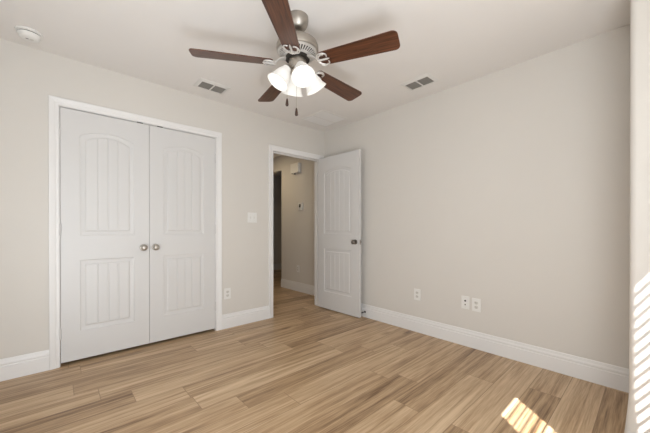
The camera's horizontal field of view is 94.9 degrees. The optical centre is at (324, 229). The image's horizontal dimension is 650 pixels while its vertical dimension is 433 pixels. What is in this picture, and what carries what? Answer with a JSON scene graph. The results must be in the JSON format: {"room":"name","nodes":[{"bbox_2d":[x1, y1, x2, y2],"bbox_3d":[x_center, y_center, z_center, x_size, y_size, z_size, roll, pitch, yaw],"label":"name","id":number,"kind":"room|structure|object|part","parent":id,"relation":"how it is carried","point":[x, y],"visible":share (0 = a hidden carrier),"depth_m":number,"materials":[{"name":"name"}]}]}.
{"room":"empty bedroom","nodes":[
{"label":"empty bedroom","id":0,"kind":"room"},
{"bbox_2d":[60,268,60,327],"bbox_3d":[-1.946,-0.140,3.108,1.840,2.440,0.735,0,0,-42],"label":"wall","id":1,"kind":"structure","parent":0,"point":[60,268],"depth_m":2.90,"materials":[{"name":"beige paint"}]},
{"bbox_2d":[0,39,324,358],"bbox_3d":[-1.138,-0.141,3.266,3.770,2.440,0.115,0,0,-42],"label":"wall","id":2,"kind":"structure","parent":0,"point":[28,75],"depth_m":2.37,"materials":[{"name":"beige paint"}]},
{"bbox_2d":[0,350,48,381],"bbox_3d":[-2.301,1.005,2.130,0.486,0.155,0.014,0,0,-42],"label":"baseboard","id":3,"kind":"structure","parent":2,"relation":"attached to","point":[36,362],"depth_m":2.20,"materials":[{"name":"white paint"}]},
{"bbox_2d":[59,107,148,362],"bbox_3d":[-1.844,0.046,2.535,0.621,2.020,0.094,0,0,-42],"label":"door","id":4,"kind":"structure","parent":2,"relation":"in","point":[104,224],"depth_m":2.52,"materials":[{"name":"white paint"}]},
{"bbox_3d":[-1.634,0.168,2.696,0.053,0.053,0.050,0,0,-42],"label":"knob","id":5,"kind":"part","parent":4,"relation":"part of","materials":[{"name":"silver metal"}]},
{"bbox_2d":[48,95,221,369],"bbox_3d":[-1.653,0.026,2.789,1.363,2.110,0.132,0,0,-42],"label":"door frame","id":6,"kind":"structure","parent":2,"relation":"attached to","point":[54,103],"depth_m":2.33,"materials":[{"name":"white paint"}]},
{"bbox_3d":[-2.098,0.027,2.309,0.060,2.110,0.018,0,0,-42],"label":"casing","id":7,"kind":"part","parent":6,"relation":"part of","materials":[{"name":"white paint"}]},
{"bbox_3d":[-1.615,-0.999,2.743,1.363,0.060,0.018,0,0,-42],"label":"head casing","id":8,"kind":"part","parent":6,"relation":"part of","materials":[{"name":"white paint"}]},
{"bbox_3d":[-1.132,0.024,3.183,0.060,2.110,0.018,0,0,-42],"label":"casing","id":9,"kind":"part","parent":6,"relation":"part of","materials":[{"name":"white paint"}]},
{"bbox_2d":[149,125,215,342],"bbox_3d":[-1.382,0.044,2.954,0.621,2.020,0.094,0,0,-42],"label":"door","id":10,"kind":"structure","parent":2,"relation":"in","point":[182,226],"depth_m":2.94,"materials":[{"name":"white paint"}]},
{"bbox_2d":[224,288,230,298],"bbox_3d":[-1.063,0.703,3.253,0.074,0.118,0.009,0,0,-42],"label":"wall outlet","id":11,"kind":"object","parent":2,"relation":"attached to","point":[227,291],"visible":1,"depth_m":3.25,"materials":[{"name":"white plastic"}]},
{"bbox_2d":[222,305,268,328],"bbox_3d":[-0.893,1.001,3.405,0.587,0.155,0.014,0,0,-42],"label":"baseboard","id":12,"kind":"structure","parent":2,"relation":"attached to","point":[229,320],"depth_m":3.38,"materials":[{"name":"white paint"}]},
{"bbox_2d":[248,212,256,222],"bbox_3d":[-0.839,-0.134,3.448,0.117,0.116,0.018,0,0,-42],"label":"light switch","id":13,"kind":"object","parent":2,"relation":"attached to","point":[252,217],"visible":1,"depth_m":3.45,"materials":[{"name":"white plastic"}]},
{"bbox_2d":[269,144,323,317],"bbox_3d":[-0.385,0.027,3.937,0.885,2.100,0.132,0,0,-42],"label":"door frame","id":14,"kind":"structure","parent":2,"relation":"attached to","point":[274,149],"depth_m":3.71,"materials":[{"name":"white paint"}]},
{"bbox_3d":[-0.652,0.028,3.618,0.060,2.100,0.018,0,0,-42],"label":"casing","id":15,"kind":"part","parent":14,"relation":"part of","materials":[{"name":"white paint"}]},
{"bbox_3d":[-0.346,-0.993,3.891,0.885,0.060,0.018,0,0,-42],"label":"head casing","id":16,"kind":"part","parent":14,"relation":"part of","materials":[{"name":"white paint"}]},
{"bbox_2d":[318,149,360,317],"bbox_3d":[0.169,0.053,3.858,0.153,2.024,0.759,0,0,-43],"label":"door","id":17,"kind":"structure","parent":2,"relation":"in","point":[339,176],"depth_m":3.81,"materials":[{"name":"white paint"}]},
{"bbox_2d":[273,176,280,263],"bbox_3d":[-1.727,-0.155,7.485,4.360,2.440,0.120,0,0,-42],"label":"wall","id":18,"kind":"structure","parent":0,"point":[276,180],"depth_m":7.82,"materials":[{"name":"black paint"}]},
{"bbox_2d":[273,263,280,269],"bbox_3d":[-1.659,0.988,7.459,4.100,0.155,0.014,0,0,-42],"label":"baseboard","id":19,"kind":"structure","parent":18,"relation":"attached to","point":[275,266],"depth_m":7.82,"materials":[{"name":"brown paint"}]},
{"bbox_2d":[273,155,314,285],"bbox_3d":[-0.967,-0.149,5.796,0.120,2.440,3.405,0,0,-42],"label":"wall","id":20,"kind":"structure","parent":0,"point":[297,226],"depth_m":5.17,"materials":[{"name":"beige paint"}]},
{"bbox_2d":[290,162,300,174],"bbox_3d":[-0.509,-1.041,5.152,0.062,0.193,0.230,0,0,-42],"label":"door chime","id":21,"kind":"object","parent":20,"relation":"attached to","point":[295,168],"visible":1,"depth_m":5.10,"materials":[{"name":"white plastic"}]},
{"bbox_2d":[281,278,314,295],"bbox_3d":[-0.344,0.996,5.011,0.014,0.155,1.400,0,0,-42],"label":"baseboard","id":22,"kind":"structure","parent":20,"relation":"attached to","point":[297,286],"depth_m":5.12,"materials":[{"name":"white paint"}]},
{"bbox_2d":[298,202,302,209],"bbox_3d":[-0.416,-0.389,5.076,0.029,0.132,0.124,0,0,-42],"label":"thermostat","id":23,"kind":"object","parent":20,"relation":"attached to","point":[300,205],"visible":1,"depth_m":5.06,"materials":[{"name":"white plastic"}]},
{"bbox_2d":[0,269,628,432],"bbox_3d":[-0.187,1.116,4.149,6.760,0.080,8.260,0,0,-42],"label":"floor","id":24,"kind":"structure","parent":0,"point":[308,367],"depth_m":2.01,"materials":[{"name":"brown wood"}]},
{"bbox_2d":[0,0,629,176],"bbox_3d":[-0.187,-1.414,4.140,6.760,0.100,8.260,0,0,-42],"label":"ceiling","id":25,"kind":"structure","parent":0,"point":[456,42],"depth_m":2.10,"materials":[{"name":"paint"}]},
{"bbox_2d":[14,25,43,42],"bbox_3d":[-2.039,-1.332,2.056,0.143,0.050,0.143,0,0,-42],"label":"smoke detector","id":26,"kind":"object","parent":25,"relation":"attached to","point":[26,33],"visible":1,"depth_m":2.03,"materials":[{"name":"white plastic"}]},
{"bbox_2d":[193,78,229,94],"bbox_3d":[-1.078,-1.353,2.847,0.284,0.012,0.200,0,0,-42],"label":"ceiling vent","id":27,"kind":"object","parent":25,"relation":"in","point":[202,83],"visible":1,"depth_m":2.83,"materials":[{"name":"white metal"}]},
{"bbox_2d":[189,0,399,115],"bbox_3d":[-0.163,-1.040,1.948,1.220,0.634,1.240,0,0,-42],"label":"ceiling fan","id":28,"kind":"object","parent":25,"relation":"hanging from","point":[298,48],"visible":1,"depth_m":1.83,"materials":[{"name":"brown wood"}]},
{"bbox_3d":[-0.567,-1.054,1.830,0.484,0.006,0.136,0,12,-12],"label":"blade","id":29,"kind":"part","parent":28,"relation":"part of","materials":[{"name":"brown wood"}]},
{"bbox_3d":[-0.377,-1.056,2.260,0.136,0.006,0.484,-14,7,-29],"label":"blade","id":30,"kind":"part","parent":28,"relation":"part of","materials":[{"name":"brown wood"}]},
{"bbox_3d":[-0.295,-0.957,1.869,0.138,0.153,0.138,0,0,24],"label":"lamp shade","id":31,"kind":"part","parent":28,"relation":"part of","materials":[{"name":"white glass"}]},
{"bbox_3d":[-0.217,-1.053,1.516,0.136,0.006,0.484,12,1,6],"label":"blade","id":32,"kind":"part","parent":28,"relation":"part of","materials":[{"name":"brown wood"}]},
{"bbox_3d":[-0.222,-0.957,2.033,0.138,0.153,0.138,0,0,24],"label":"lamp shade","id":33,"kind":"part","parent":28,"relation":"part of","materials":[{"name":"white glass"}]},
{"bbox_3d":[-0.142,-0.974,1.823,0.054,0.083,0.065,0,0,-42],"label":"bulb","id":34,"kind":"part","parent":28,"relation":"part of","materials":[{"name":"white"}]},
{"bbox_3d":[-0.130,-0.956,1.796,0.138,0.153,0.138,0,0,24],"label":"lamp shade","id":35,"kind":"part","parent":28,"relation":"part of","materials":[{"name":"white glass"}]},
{"bbox_3d":[-0.058,-0.957,1.961,0.138,0.153,0.138,0,0,24],"label":"lamp shade","id":36,"kind":"part","parent":28,"relation":"part of","materials":[{"name":"white glass"}]},
{"bbox_3d":[0.091,-1.055,2.212,0.136,0.006,0.484,-16,-10,41],"label":"blade","id":37,"kind":"part","parent":28,"relation":"part of","materials":[{"name":"brown wood"}]},
{"bbox_3d":[0.190,-1.054,1.753,0.484,0.006,0.136,0,-12,24],"label":"blade","id":38,"kind":"part","parent":28,"relation":"part of","materials":[{"name":"brown wood"}]},
{"bbox_2d":[400,73,438,90],"bbox_3d":[0.875,-1.353,2.762,0.200,0.012,0.284,0,0,-42],"label":"ceiling vent","id":39,"kind":"object","parent":25,"relation":"in","point":[426,79],"visible":1,"depth_m":2.74,"materials":[{"name":"white metal"}]},
{"bbox_2d":[325,24,629,368],"bbox_3d":[1.075,-0.140,3.108,0.120,2.440,3.091,0,0,-42],"label":"wall","id":40,"kind":"structure","parent":0,"point":[508,189],"depth_m":2.47,"materials":[{"name":"beige paint"}]},
{"bbox_2d":[414,288,420,300],"bbox_3d":[0.968,0.688,3.133,0.009,0.118,0.074,0,0,-42],"label":"wall outlet","id":41,"kind":"object","parent":40,"relation":"attached to","point":[417,292],"visible":1,"depth_m":3.13,"materials":[{"name":"white plastic"}]},
{"bbox_2d":[461,296,468,308],"bbox_3d":[1.299,0.681,2.763,0.015,0.118,0.072,0,0,-42],"label":"jack plate","id":42,"kind":"object","parent":40,"relation":"attached to","point":[464,299],"visible":1,"depth_m":2.76,"materials":[{"name":"white plastic"}]},
{"bbox_2d":[472,298,480,311],"bbox_3d":[1.366,0.686,2.694,0.009,0.118,0.074,0,0,-42],"label":"wall outlet","id":43,"kind":"object","parent":40,"relation":"attached to","point":[476,303],"visible":1,"depth_m":2.69,"materials":[{"name":"white plastic"}]},
{"bbox_2d":[361,303,628,392],"bbox_3d":[1.009,1.002,3.085,0.014,0.155,3.040,0,0,-42],"label":"baseboard","id":44,"kind":"structure","parent":40,"relation":"attached to","point":[608,375],"depth_m":2.46,"materials":[{"name":"white paint"}]},
{"bbox_2d":[624,0,649,432],"bbox_3d":[2.111,-0.135,1.488,0.758,2.440,0.837,0,0,-42],"label":"wall","id":45,"kind":"structure","parent":0,"point":[638,408],"depth_m":1.52,"materials":[{"name":"beige paint"}]}
]}

